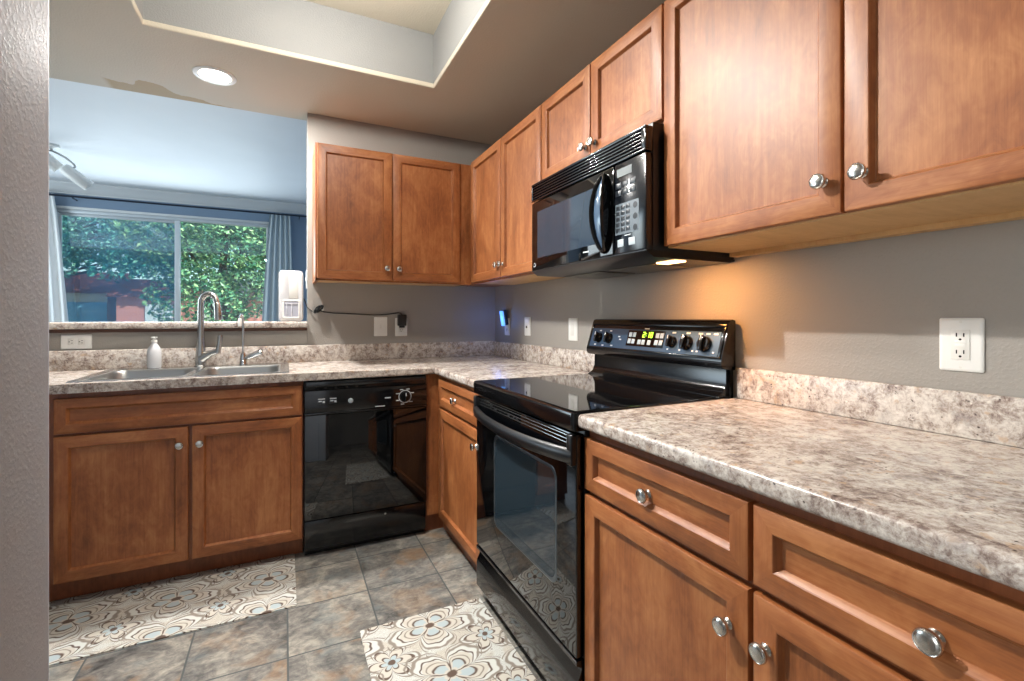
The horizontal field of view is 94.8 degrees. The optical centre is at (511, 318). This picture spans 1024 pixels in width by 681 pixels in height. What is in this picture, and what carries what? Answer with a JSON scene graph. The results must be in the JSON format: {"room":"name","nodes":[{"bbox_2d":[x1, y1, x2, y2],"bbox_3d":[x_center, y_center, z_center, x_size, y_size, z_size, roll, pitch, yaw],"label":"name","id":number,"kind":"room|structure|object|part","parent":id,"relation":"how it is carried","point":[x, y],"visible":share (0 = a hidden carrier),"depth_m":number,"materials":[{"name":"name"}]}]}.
{"room":"kitchen","nodes":[
{"label":"kitchen","id":0,"kind":"room"},
{"bbox_2d":[0,0,48,680],"bbox_3d":[-0.371,-0.037,0.191,0.148,2.434,0.400,0,0,-26],"label":"wall","id":1,"kind":"structure","parent":0,"point":[24,24],"depth_m":0.36,"materials":[{"name":"beige paint"}]},
{"bbox_2d":[49,78,306,204],"bbox_3d":[-3.837,-1.578,3.871,4.900,0.085,4.000,0,0,-26],"label":"ceiling","id":2,"kind":"structure","parent":0,"point":[112,137],"depth_m":4.16,"materials":[{"name":"white paint"}]},
{"bbox_2d":[49,143,92,189],"bbox_3d":[-4.010,-1.352,4.216,0.403,0.365,0.142,0,0,-26],"label":"track light","id":3,"kind":"object","parent":2,"relation":"hanging from","point":[70,172],"visible":0.73,"depth_m":4.20,"materials":[{"name":"white plastic"}]},
{"bbox_3d":[-4.054,-1.419,4.188,0.282,0.187,0.018,0,0,-26],"label":"arm","id":4,"kind":"part","parent":3,"relation":"part of","materials":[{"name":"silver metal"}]},
{"bbox_2d":[53,193,306,327],"bbox_3d":[-3.837,-0.195,6.024,3.030,2.750,0.120,0,0,-26],"label":"wall","id":5,"kind":"structure","parent":0,"point":[59,200],"depth_m":5.99,"materials":[{"name":"blue paint"}]},
{"bbox_2d":[56,205,268,223],"bbox_3d":[-4.186,-1.260,5.780,2.230,0.030,0.015,0,0,-26],"label":"trim","id":6,"kind":"structure","parent":5,"relation":"attached to","point":[57,206],"depth_m":5.72,"materials":[{"name":"white paint"}]},
{"bbox_2d":[49,180,306,214],"bbox_3d":[-4.665,-1.475,5.503,4.605,0.119,0.099,0,0,-26],"label":"trim","id":7,"kind":"structure","parent":5,"relation":"attached to","point":[63,187],"depth_m":5.76,"materials":[{"name":"white paint"}]},
{"bbox_2d":[49,193,306,218],"bbox_3d":[-4.125,-1.361,5.735,3.200,0.031,0.147,0,0,-26],"label":"curtain rod","id":8,"kind":"object","parent":5,"relation":"attached to","point":[72,196],"visible":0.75,"depth_m":5.66,"materials":[{"name":"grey metal"}]},
{"bbox_2d":[49,193,68,329],"bbox_3d":[-5.179,-0.118,5.215,0.550,2.535,0.064,0,0,-26],"label":"curtain","id":9,"kind":"object","parent":8,"relation":"hanging from","point":[58,312],"visible":0.13,"depth_m":5.26,"materials":[{"name":"white fabric"}]},
{"bbox_2d":[262,213,291,320],"bbox_3d":[-3.103,-0.118,6.216,0.460,2.535,0.064,0,0,-26],"label":"curtain","id":10,"kind":"object","parent":8,"relation":"hanging from","point":[279,245],"visible":0.39,"depth_m":6.21,"materials":[{"name":"grey fabric"}]},
{"bbox_2d":[49,113,494,350],"bbox_3d":[-1.333,-0.070,2.902,2.870,2.500,0.120,0,0,-26],"label":"wall","id":11,"kind":"structure","parent":0,"point":[434,313],"depth_m":3.03,"materials":[{"name":"beige paint"}]},
{"bbox_2d":[61,334,91,348],"bbox_3d":[-2.221,0.120,2.403,0.122,0.074,0.007,0,0,-26],"label":"wall outlet","id":12,"kind":"object","parent":11,"relation":"attached to","point":[77,341],"visible":1,"depth_m":2.40,"materials":[{"name":"white plastic"}]},
{"bbox_2d":[68,339,73,344],"bbox_3d":[-2.238,0.120,2.392,0.026,0.033,0.001,0,0,-26],"label":"socket","id":13,"kind":"object","parent":12,"relation":"attached to","point":[70,341],"depth_m":2.39,"materials":[{"name":"white plastic"}]},
{"bbox_2d":[78,338,84,344],"bbox_3d":[-2.202,0.120,2.409,0.026,0.033,0.001,0,0,-26],"label":"socket","id":14,"kind":"object","parent":12,"relation":"attached to","point":[81,341],"depth_m":2.41,"materials":[{"name":"white plastic"}]},
{"bbox_2d":[49,321,306,332],"bbox_3d":[-1.947,0.047,2.631,1.468,0.054,0.235,0,0,-26],"label":"window ledge","id":15,"kind":"object","parent":11,"relation":"on","point":[55,327],"visible":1,"depth_m":2.55,"materials":[{"name":"stone"}]},
{"bbox_2d":[279,270,302,320],"bbox_3d":[-1.365,-0.136,2.912,0.136,0.310,0.134,0,0,-26],"label":"countertop appliance","id":16,"kind":"object","parent":15,"relation":"on","point":[290,282],"visible":0.99,"depth_m":2.85,"materials":[{"name":"white plastic"}]},
{"bbox_3d":[-1.327,-0.198,2.862,0.049,0.155,0.002,0,0,-26],"label":"panel","id":17,"kind":"part","parent":16,"relation":"part of","materials":[{"name":"white plastic"}]},
{"bbox_2d":[49,341,493,371],"bbox_3d":[-1.298,0.214,2.839,2.617,0.102,0.020,0,0,-26],"label":"backsplash","id":18,"kind":"structure","parent":11,"relation":"attached to","point":[74,360],"depth_m":2.78,"materials":[{"name":"stone"}]},
{"bbox_2d":[304,299,406,327],"bbox_3d":[-0.985,-0.031,2.986,0.627,0.185,0.089,0,0,-19],"label":"power adapter","id":19,"kind":"object","parent":11,"relation":"attached to","point":[401,319],"visible":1,"depth_m":3.07,"materials":[{"name":"black plastic"}]},
{"bbox_3d":[-0.997,-0.071,2.981,0.600,0.105,0.088,0,0,-18],"label":"cord","id":20,"kind":"part","parent":19,"relation":"part of","materials":[{"name":"black plastic"}]},
{"bbox_2d":[374,317,386,335],"bbox_3d":[-0.852,0.054,3.059,0.084,0.124,0.013,0,0,-26],"label":"wall switch","id":21,"kind":"object","parent":11,"relation":"attached to","point":[380,323],"visible":1,"depth_m":3.06,"materials":[{"name":"white plastic"}]},
{"bbox_2d":[395,318,406,335],"bbox_3d":[-0.734,0.058,3.120,0.079,0.120,0.007,0,0,-26],"label":"wall outlet","id":22,"kind":"object","parent":11,"relation":"attached to","point":[398,331],"visible":0.59,"depth_m":3.11,"materials":[{"name":"white plastic"}]},
{"bbox_2d":[312,142,505,286],"bbox_3d":[-0.596,-0.594,2.992,1.220,0.763,0.355,0,0,-26],"label":"upper cabinet","id":23,"kind":"object","parent":11,"relation":"attached to","point":[384,218],"visible":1,"depth_m":2.77,"materials":[{"name":"brown wood"}]},
{"bbox_3d":[-0.894,-0.596,2.692,0.406,0.749,0.020,0,0,-26],"label":"door","id":24,"kind":"part","parent":23,"relation":"part of","materials":[{"name":"brown wood"}]},
{"bbox_3d":[-0.740,-0.223,2.958,0.893,0.005,0.288,0,0,-26],"label":"panel","id":25,"kind":"part","parent":23,"relation":"part of","materials":[{"name":"brown wood"}]},
{"bbox_3d":[-0.517,-0.596,2.874,0.415,0.749,0.020,0,0,-26],"label":"door","id":26,"kind":"part","parent":23,"relation":"part of","materials":[{"name":"brown wood"}]},
{"bbox_2d":[49,528,546,680],"bbox_3d":[-2.240,1.240,1.538,5.750,0.120,9.650,0,0,-26],"label":"floor","id":27,"kind":"structure","parent":0,"point":[341,593],"depth_m":1.82,"materials":[{"name":"tile"}]},
{"bbox_2d":[49,554,296,665],"bbox_3d":[-1.398,1.176,1.942,0.919,0.005,0.473,0,0,-26],"label":"floor mat","id":28,"kind":"object","parent":27,"relation":"on","point":[87,625],"visible":0.96,"depth_m":1.92,"materials":[{"name":"beige fabric"}]},
{"bbox_2d":[49,381,302,601],"bbox_3d":[-1.685,0.742,2.293,1.206,0.875,0.632,0,0,-26],"label":"base cabinet","id":29,"kind":"object","parent":27,"relation":"on","point":[148,485],"visible":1,"depth_m":2.07,"materials":[{"name":"brown wood"}]},
{"bbox_3d":[-1.646,0.777,2.002,0.453,0.593,0.020,0,0,-26],"label":"door","id":30,"kind":"part","parent":29,"relation":"part of","materials":[{"name":"brown wood"}]},
{"bbox_3d":[-1.438,0.399,2.102,0.915,0.144,0.020,0,0,-26],"label":"false drawer","id":31,"kind":"part","parent":29,"relation":"part of","materials":[{"name":"brown wood"}]},
{"bbox_3d":[-1.459,0.558,2.066,0.033,0.033,0.027,0,0,-26],"label":"knob","id":32,"kind":"part","parent":29,"relation":"part of","materials":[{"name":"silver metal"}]},
{"bbox_3d":[-1.391,0.558,2.099,0.033,0.033,0.027,0,0,-26],"label":"knob","id":33,"kind":"part","parent":29,"relation":"part of","materials":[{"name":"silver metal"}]},
{"bbox_3d":[-1.228,0.777,2.204,0.448,0.593,0.020,0,0,-26],"label":"door","id":34,"kind":"part","parent":29,"relation":"part of","materials":[{"name":"brown wood"}]},
{"bbox_2d":[303,375,426,554],"bbox_3d":[-0.859,0.745,2.681,0.609,0.870,0.631,0,0,-26],"label":"dishwasher","id":35,"kind":"object","parent":27,"relation":"on","point":[364,439],"visible":1,"depth_m":2.42,"materials":[{"name":"black plastic"}]},
{"bbox_3d":[-0.756,1.090,2.466,0.603,0.180,0.066,0,0,-26],"label":"kick panel","id":36,"kind":"part","parent":35,"relation":"part of","materials":[{"name":"black metal"}]},
{"bbox_3d":[-0.743,0.735,2.439,0.607,0.515,0.026,0,0,-26],"label":"door panel","id":37,"kind":"part","parent":35,"relation":"part of","materials":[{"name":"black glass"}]},
{"bbox_3d":[-0.741,0.334,2.435,0.599,0.044,0.036,0,0,-26],"label":"latch rail","id":38,"kind":"part","parent":35,"relation":"part of","materials":[{"name":"black plastic"}]},
{"bbox_3d":[-0.740,0.415,2.433,0.607,0.118,0.040,0,0,-26],"label":"control panel","id":39,"kind":"part","parent":35,"relation":"part of","materials":[{"name":"black plastic"}]},
{"bbox_2d":[375,389,413,406],"bbox_3d":[-0.616,0.416,2.477,0.203,0.083,0.001,0,0,-26],"label":"print","id":40,"kind":"object","parent":35,"relation":"attached to","point":[383,397],"depth_m":2.48,"materials":[{"name":"grey"}]},
{"bbox_3d":[-0.562,0.415,2.489,0.054,0.054,0.026,0,0,-26],"label":"dial knob","id":41,"kind":"part","parent":35,"relation":"part of","materials":[{"name":"black plastic"}]},
{"bbox_2d":[360,598,536,680],"bbox_3d":[-0.187,1.176,1.530,0.484,0.005,0.772,0,0,-26],"label":"floor mat","id":42,"kind":"object","parent":27,"relation":"on","point":[463,641],"visible":1,"depth_m":1.68,"materials":[{"name":"beige fabric"}]},
{"bbox_2d":[424,374,479,570],"bbox_3d":[-0.157,0.742,2.689,0.656,0.875,1.246,0,0,-26],"label":"base cabinet","id":43,"kind":"object","parent":27,"relation":"on","point":[451,424],"visible":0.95,"depth_m":2.38,"materials":[{"name":"brown wood"}]},
{"bbox_2d":[49,341,594,394],"bbox_3d":[-1.028,0.234,2.279,2.618,0.140,1.264,0,0,-26],"label":"countertop","id":44,"kind":"structure","parent":43,"relation":"on","point":[465,363],"depth_m":2.51,"materials":[{"name":"stone"}]},
{"bbox_2d":[66,362,288,382],"bbox_3d":[-1.580,0.353,2.366,0.830,0.184,0.559,0,0,-26],"label":"sink","id":45,"kind":"object","parent":44,"relation":"in","point":[257,368],"visible":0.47,"depth_m":2.42,"materials":[{"name":"silver metal"}]},
{"bbox_3d":[-1.736,0.353,2.242,0.360,0.184,0.410,0,0,-26],"label":"bowl","id":46,"kind":"part","parent":45,"relation":"part of","materials":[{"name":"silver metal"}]},
{"bbox_2d":[147,337,161,367],"bbox_3d":[-1.880,0.178,2.477,0.063,0.164,0.064,0,0,-26],"label":"soap bottle","id":47,"kind":"object","parent":45,"relation":"on","point":[154,353],"visible":1,"depth_m":2.46,"materials":[{"name":"grey plastic"}]},
{"bbox_3d":[-1.385,0.353,2.411,0.360,0.184,0.410,0,0,-26],"label":"bowl","id":48,"kind":"part","parent":45,"relation":"part of","materials":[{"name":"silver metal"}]},
{"bbox_2d":[194,291,222,366],"bbox_3d":[-1.644,0.057,2.559,0.151,0.408,0.062,0,0,-1],"label":"kitchen faucet","id":49,"kind":"object","parent":44,"relation":"on","point":[201,357],"visible":1,"depth_m":2.54,"materials":[{"name":"silver metal"}]},
{"bbox_3d":[-1.636,0.165,2.555,0.119,0.147,0.052,0,0,1],"label":"lever","id":50,"kind":"part","parent":49,"relation":"part of","materials":[{"name":"silver metal"}]},
{"bbox_2d":[238,314,262,364],"bbox_3d":[-1.466,0.117,2.647,0.123,0.287,0.088,0,0,-26],"label":"filter faucet","id":51,"kind":"object","parent":44,"relation":"on","point":[243,357],"visible":1,"depth_m":2.64,"materials":[{"name":"silver metal"}]},
{"bbox_3d":[-1.504,0.091,2.623,0.014,0.236,0.068,0,0,-13],"label":"spout","id":52,"kind":"part","parent":51,"relation":"part of","materials":[{"name":"silver metal"}]},
{"bbox_3d":[-1.459,0.208,2.660,0.098,0.056,0.034,0,0,-12],"label":"lever","id":53,"kind":"part","parent":51,"relation":"part of","materials":[{"name":"silver metal"}]},
{"bbox_3d":[-0.260,0.399,2.288,0.020,0.144,0.602,0,0,-26],"label":"drawer","id":54,"kind":"part","parent":43,"relation":"part of","materials":[{"name":"brown wood"}]},
{"bbox_3d":[-0.260,0.781,2.288,0.020,0.586,0.602,0,0,-26],"label":"door","id":55,"kind":"part","parent":43,"relation":"part of","materials":[{"name":"brown wood"}]},
{"bbox_3d":[-0.167,0.558,2.041,0.027,0.033,0.033,0,0,-26],"label":"knob","id":56,"kind":"part","parent":43,"relation":"part of","materials":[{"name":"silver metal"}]},
{"bbox_2d":[473,319,734,680],"bbox_3d":[0.274,0.592,1.774,0.692,1.176,0.768,0,0,-26],"label":"range","id":57,"kind":"object","parent":27,"relation":"on","point":[531,491],"visible":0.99,"depth_m":1.61,"materials":[{"name":"black metal"}]},
{"bbox_3d":[-0.009,0.369,1.638,0.066,0.091,0.754,0,0,-26],"label":"oven handle","id":58,"kind":"part","parent":57,"relation":"part of","materials":[{"name":"black plastic"}]},
{"bbox_3d":[0.026,1.040,1.654,0.026,0.170,0.758,0,0,-26],"label":"storage drawer","id":59,"kind":"part","parent":57,"relation":"part of","materials":[{"name":"black metal"}]},
{"bbox_3d":[0.026,0.636,1.654,0.026,0.624,0.758,0,0,-26],"label":"oven door","id":60,"kind":"part","parent":57,"relation":"part of","materials":[{"name":"black glass"}]},
{"bbox_3d":[0.391,0.086,2.166,0.040,0.052,0.048,0,0,-26],"label":"control knob","id":61,"kind":"part","parent":57,"relation":"part of","materials":[{"name":"black plastic"}]},
{"bbox_2d":[474,374,726,431],"bbox_3d":[0.278,0.287,1.776,0.615,0.053,0.768,0,0,-26],"label":"cooktop","id":62,"kind":"object","parent":57,"relation":"in","point":[557,402],"depth_m":1.64,"materials":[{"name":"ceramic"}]},
{"bbox_3d":[0.423,0.086,2.099,0.040,0.052,0.048,0,0,-26],"label":"control knob","id":63,"kind":"part","parent":57,"relation":"part of","materials":[{"name":"black plastic"}]},
{"bbox_2d":[594,328,718,352],"bbox_3d":[0.541,0.082,1.891,0.027,0.083,0.680,0,0,-26],"label":"control panel","id":64,"kind":"object","parent":57,"relation":"attached to","point":[632,340],"depth_m":1.83,"materials":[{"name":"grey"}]},
{"bbox_3d":[0.588,0.086,1.757,0.039,0.049,0.045,0,0,-26],"label":"control knob","id":65,"kind":"part","parent":57,"relation":"part of","materials":[{"name":"black plastic"}]},
{"bbox_3d":[0.619,0.087,1.693,0.042,0.058,0.055,0,0,-26],"label":"control knob","id":66,"kind":"part","parent":57,"relation":"part of","materials":[{"name":"black plastic"}]},
{"bbox_3d":[0.654,0.087,1.620,0.042,0.060,0.057,0,0,-26],"label":"control knob","id":67,"kind":"part","parent":57,"relation":"part of","materials":[{"name":"black plastic"}]},
{"bbox_2d":[585,432,1023,680],"bbox_3d":[0.687,0.742,0.966,0.632,0.875,1.047,0,0,-26],"label":"base cabinet","id":68,"kind":"object","parent":27,"relation":"on","point":[691,575],"visible":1,"depth_m":0.85,"materials":[{"name":"brown wood"}]},
{"bbox_3d":[0.305,0.410,1.091,0.027,0.033,0.033,0,0,-26],"label":"knob","id":69,"kind":"part","parent":68,"relation":"part of","materials":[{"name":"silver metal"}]},
{"bbox_3d":[0.321,0.402,1.083,0.020,0.143,0.514,0,0,-26],"label":"drawer","id":70,"kind":"part","parent":68,"relation":"part of","materials":[{"name":"brown wood"}]},
{"bbox_3d":[0.321,0.781,1.083,0.020,0.586,0.514,0,0,-26],"label":"door","id":71,"kind":"part","parent":68,"relation":"part of","materials":[{"name":"brown wood"}]},
{"bbox_3d":[0.393,0.573,0.879,0.027,0.033,0.033,0,0,-26],"label":"knob","id":72,"kind":"part","parent":68,"relation":"part of","materials":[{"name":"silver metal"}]},
{"bbox_3d":[0.427,0.573,0.809,0.027,0.033,0.033,0,0,-26],"label":"knob","id":73,"kind":"part","parent":68,"relation":"part of","materials":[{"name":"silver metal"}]},
{"bbox_2d":[578,367,1023,591],"bbox_3d":[0.703,0.234,0.963,0.643,0.140,1.059,0,0,-26],"label":"countertop","id":74,"kind":"structure","parent":68,"relation":"on","point":[938,474],"depth_m":0.94,"materials":[{"name":"stone"}]},
{"bbox_3d":[0.549,0.781,0.611,0.020,0.586,0.514,0,0,-26],"label":"door","id":75,"kind":"part","parent":68,"relation":"part of","materials":[{"name":"brown wood"}]},
{"bbox_3d":[0.549,0.402,0.611,0.020,0.143,0.514,0,0,-26],"label":"drawer","id":76,"kind":"part","parent":68,"relation":"part of","materials":[{"name":"brown wood"}]},
{"bbox_3d":[0.539,0.415,0.607,0.027,0.033,0.033,0,0,-26],"label":"knob","id":77,"kind":"part","parent":68,"relation":"part of","materials":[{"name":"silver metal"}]},
{"bbox_2d":[49,0,665,144],"bbox_3d":[-1.394,-1.433,-0.230,5.740,0.355,5.730,0,0,-26],"label":"ceiling","id":78,"kind":"structure","parent":0,"point":[514,55],"depth_m":2.33,"materials":[{"name":"paint"}]},
{"bbox_2d":[192,66,236,85],"bbox_3d":[-1.536,-1.252,2.438,0.196,0.006,0.196,0,0,-26],"label":"recessed light","id":79,"kind":"object","parent":78,"relation":"in","point":[210,74],"visible":1,"depth_m":2.43,"materials":[{"name":"white glass"}]},
{"bbox_2d":[306,0,450,34],"bbox_3d":[-0.693,-1.583,1.649,1.275,0.075,1.427,0,0,-26],"label":"ceiling","id":80,"kind":"structure","parent":0,"point":[425,16],"depth_m":2.37,"materials":[{"name":"paint"}]},
{"bbox_2d":[495,219,1023,397],"bbox_3d":[1.131,-0.070,0.970,0.130,2.500,5.500,0,0,-26],"label":"wall","id":81,"kind":"structure","parent":0,"point":[872,310],"depth_m":1.29,"materials":[{"name":"beige paint"}]},
{"bbox_2d":[505,318,509,334],"bbox_3d":[-0.034,0.058,3.226,0.007,0.118,0.076,0,0,-26],"label":"wall outlet","id":82,"kind":"object","parent":81,"relation":"attached to","point":[507,327],"visible":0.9,"depth_m":3.20,"materials":[{"name":"white plastic"}]},
{"bbox_2d":[500,310,507,325],"bbox_3d":[-0.056,-0.003,3.216,0.048,0.111,0.056,0,0,-26],"label":"night light","id":83,"kind":"object","parent":82,"relation":"attached to","point":[503,313],"visible":1,"depth_m":3.19,"materials":[{"name":"blue plastic"}]},
{"bbox_2d":[500,311,504,325],"bbox_3d":[-0.065,0.001,3.211,0.027,0.103,0.048,0,0,-26],"label":"diffuser","id":84,"kind":"object","parent":83,"relation":"attached to","point":[502,313],"depth_m":3.19,"materials":[{"name":"blue plastic"}]},
{"bbox_2d":[470,105,565,284],"bbox_3d":[0.059,-0.594,2.631,0.355,0.763,0.955,0,0,-26],"label":"upper cabinet","id":85,"kind":"object","parent":81,"relation":"attached to","point":[502,177],"visible":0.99,"depth_m":2.49,"materials":[{"name":"brown wood"}]},
{"bbox_3d":[-0.152,-0.596,2.743,0.020,0.749,0.441,0,0,-26],"label":"door","id":86,"kind":"part","parent":85,"relation":"part of","materials":[{"name":"brown wood"}]},
{"bbox_3d":[0.042,-0.596,2.341,0.020,0.749,0.440,0,0,-26],"label":"door","id":87,"kind":"part","parent":85,"relation":"part of","materials":[{"name":"brown wood"}]},
{"bbox_3d":[0.084,-0.223,2.652,0.288,0.005,0.935,0,0,-26],"label":"panel","id":88,"kind":"part","parent":85,"relation":"part of","materials":[{"name":"brown wood"}]},
{"bbox_2d":[525,317,530,335],"bbox_3d":[0.093,0.051,2.955,0.014,0.118,0.078,0,0,-26],"label":"wall switch","id":89,"kind":"object","parent":81,"relation":"attached to","point":[527,319],"visible":1,"depth_m":2.94,"materials":[{"name":"white plastic"}]},
{"bbox_2d":[494,341,594,371],"bbox_3d":[0.146,0.214,2.834,0.020,0.102,1.243,0,0,-26],"label":"backsplash","id":90,"kind":"structure","parent":81,"relation":"attached to","point":[581,360],"depth_m":2.68,"materials":[{"name":"stone"}]},
{"bbox_2d":[569,318,577,340],"bbox_3d":[0.321,0.059,2.489,0.008,0.120,0.084,0,0,-26],"label":"wall switch","id":91,"kind":"object","parent":81,"relation":"attached to","point":[573,322],"visible":1,"depth_m":2.48,"materials":[{"name":"white plastic"}]},
{"bbox_2d":[542,3,663,179],"bbox_3d":[0.432,-0.790,1.856,0.355,0.370,0.762,0,0,-26],"label":"upper cabinet","id":92,"kind":"object","parent":81,"relation":"attached to","point":[621,91],"visible":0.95,"depth_m":1.70,"materials":[{"name":"brown wood"}]},
{"bbox_3d":[0.223,-0.793,1.967,0.020,0.355,0.375,0,0,-26],"label":"door","id":93,"kind":"part","parent":92,"relation":"part of","materials":[{"name":"brown wood"}]},
{"bbox_3d":[0.271,-0.658,1.812,0.027,0.033,0.033,0,0,-26],"label":"knob","id":94,"kind":"part","parent":92,"relation":"part of","materials":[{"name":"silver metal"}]},
{"bbox_3d":[0.298,-0.658,1.757,0.027,0.033,0.033,0,0,-26],"label":"knob","id":95,"kind":"part","parent":92,"relation":"part of","materials":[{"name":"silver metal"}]},
{"bbox_3d":[0.388,-0.793,1.624,0.020,0.355,0.375,0,0,-26],"label":"door","id":96,"kind":"part","parent":92,"relation":"part of","materials":[{"name":"brown wood"}]},
{"bbox_2d":[531,122,734,278],"bbox_3d":[0.399,-0.393,1.831,0.435,0.420,0.734,0,0,-26],"label":"microwave","id":97,"kind":"object","parent":92,"relation":"attached to","point":[601,215],"visible":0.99,"depth_m":1.59,"materials":[{"name":"black plastic"}]},
{"bbox_3d":[0.226,-0.357,1.834,0.030,0.298,0.578,0,0,-26],"label":"door","id":98,"kind":"part","parent":97,"relation":"part of","materials":[{"name":"black glass"}]},
{"bbox_3d":[0.298,-0.356,1.595,0.048,0.276,0.070,0,0,-26],"label":"door handle","id":99,"kind":"part","parent":97,"relation":"part of","materials":[{"name":"black plastic"}]},
{"bbox_3d":[0.367,-0.322,1.507,0.001,0.100,0.114,0,0,-26],"label":"keypad plate","id":100,"kind":"part","parent":97,"relation":"part of","materials":[{"name":"grey plastic"}]},
{"bbox_3d":[0.421,-0.198,1.842,0.385,0.024,0.734,0,0,-26],"label":"plate","id":101,"kind":"part","parent":97,"relation":"part of","materials":[{"name":"black plastic"}]},
{"bbox_3d":[0.386,-0.357,1.502,0.030,0.298,0.153,0,0,-26],"label":"control panel","id":102,"kind":"part","parent":97,"relation":"part of","materials":[{"name":"black plastic"}]},
{"bbox_2d":[664,0,1023,257],"bbox_3d":[0.825,-0.590,1.041,0.355,0.771,1.042,0,0,-26],"label":"upper cabinet","id":103,"kind":"object","parent":81,"relation":"attached to","point":[789,125],"visible":1,"depth_m":1.01,"materials":[{"name":"brown wood"}]},
{"bbox_3d":[0.584,-0.596,1.218,0.020,0.749,0.510,0,0,-26],"label":"door","id":104,"kind":"part","parent":103,"relation":"part of","materials":[{"name":"brown wood"}]},
{"bbox_3d":[0.658,-0.292,1.009,0.027,0.033,0.033,0,0,-26],"label":"knob","id":105,"kind":"part","parent":103,"relation":"part of","materials":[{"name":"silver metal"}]},
{"bbox_3d":[0.845,-0.213,1.053,0.307,0.018,1.036,0,0,-26],"label":"panel","id":106,"kind":"part","parent":103,"relation":"part of","materials":[{"name":"brown wood"}]},
{"bbox_3d":[0.692,-0.292,0.940,0.027,0.033,0.033,0,0,-26],"label":"knob","id":107,"kind":"part","parent":103,"relation":"part of","materials":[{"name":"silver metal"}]},
{"bbox_3d":[0.810,-0.596,0.749,0.020,0.749,0.519,0,0,-26],"label":"door","id":108,"kind":"part","parent":103,"relation":"part of","materials":[{"name":"brown wood"}]},
{"bbox_2d":[737,367,1023,447],"bbox_3d":[0.984,0.214,1.096,0.020,0.102,1.054,0,0,-26],"label":"backsplash","id":109,"kind":"structure","parent":81,"relation":"attached to","point":[998,419],"depth_m":1.15,"materials":[{"name":"stone"}]},
{"bbox_2d":[939,318,984,372],"bbox_3d":[1.010,0.059,1.060,0.008,0.120,0.078,0,0,-26],"label":"wall outlet","id":110,"kind":"object","parent":81,"relation":"attached to","point":[961,340],"visible":1,"depth_m":1.06,"materials":[{"name":"white plastic"}]},
{"bbox_2d":[951,330,969,359],"bbox_3d":[1.008,0.059,1.059,0.002,0.067,0.033,0,0,-26],"label":"socket","id":111,"kind":"object","parent":110,"relation":"attached to","point":[960,339],"depth_m":1.06,"materials":[{"name":"white plastic"}]},
{"bbox_3d":[-4.220,0.905,5.840,2.180,0.550,0.120,0,0,-26],"label":"wall","id":112,"kind":"structure","parent":0,"visible":0},
{"bbox_2d":[56,208,268,328],"bbox_3d":[-4.213,-0.310,5.826,2.180,1.880,0.080,0,0,-26],"label":"window","id":113,"kind":"structure","parent":112,"relation":"in","point":[177,221],"depth_m":5.82,"materials":[{"name":"silver metal"}]},
{"label":"outside","id":114,"kind":"structure","parent":0,"visible":0},
{"bbox_3d":[-20.839,1.555,29.123,65.000,0.250,55.700,0,0,-26],"label":"ground","id":115,"kind":"structure","parent":114,"visible":0},
{"bbox_2d":[64,272,128,321],"bbox_3d":[-22.538,-0.395,21.477,8.100,3.650,4.800,0,0,-26],"label":"house","id":116,"kind":"structure","parent":115,"relation":"on","point":[87,301],"depth_m":21.13,"materials":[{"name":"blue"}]},
{"bbox_2d":[62,215,234,281],"bbox_3d":[-11.640,-1.851,13.159,8.112,6.570,4.095,0,0,-19],"label":"tree","id":117,"kind":"object","parent":115,"relation":"on","point":[71,243],"visible":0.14,"depth_m":12.36,"materials":[{"name":"green plant"}]},
{"bbox_2d":[106,279,205,321],"bbox_3d":[-16.643,-0.195,22.376,3.100,3.250,4.100,0,0,-26],"label":"house","id":118,"kind":"structure","parent":115,"relation":"on","point":[129,307],"depth_m":20.67,"materials":[{"name":"brown paint"}]},
{"bbox_3d":[-15.649,0.380,20.890,1.000,2.000,0.080,0,0,-26],"label":"door","id":119,"kind":"part","parent":118,"relation":"part of","materials":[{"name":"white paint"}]},
{"bbox_2d":[62,216,263,282],"bbox_3d":[-15.876,-3.401,20.743,16.489,9.667,6.109,0,0,-26],"label":"tree","id":120,"kind":"object","parent":115,"relation":"on","point":[92,270],"visible":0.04,"depth_m":19.56,"materials":[{"name":"green plant"}]},
{"bbox_2d":[107,219,265,321],"bbox_3d":[-5.898,-1.345,10.222,4.784,5.573,3.031,0,0,-26],"label":"tree","id":121,"kind":"object","parent":115,"relation":"on","point":[229,301],"visible":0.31,"depth_m":9.48,"materials":[{"name":"green plant"}]},
{"bbox_2d":[210,282,262,320],"bbox_3d":[-13.243,-0.295,27.068,6.700,3.450,4.800,0,0,-26],"label":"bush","id":122,"kind":"object","parent":115,"relation":"on","point":[254,300],"visible":0.02,"depth_m":24.74,"materials":[{"name":"red"}]}
]}

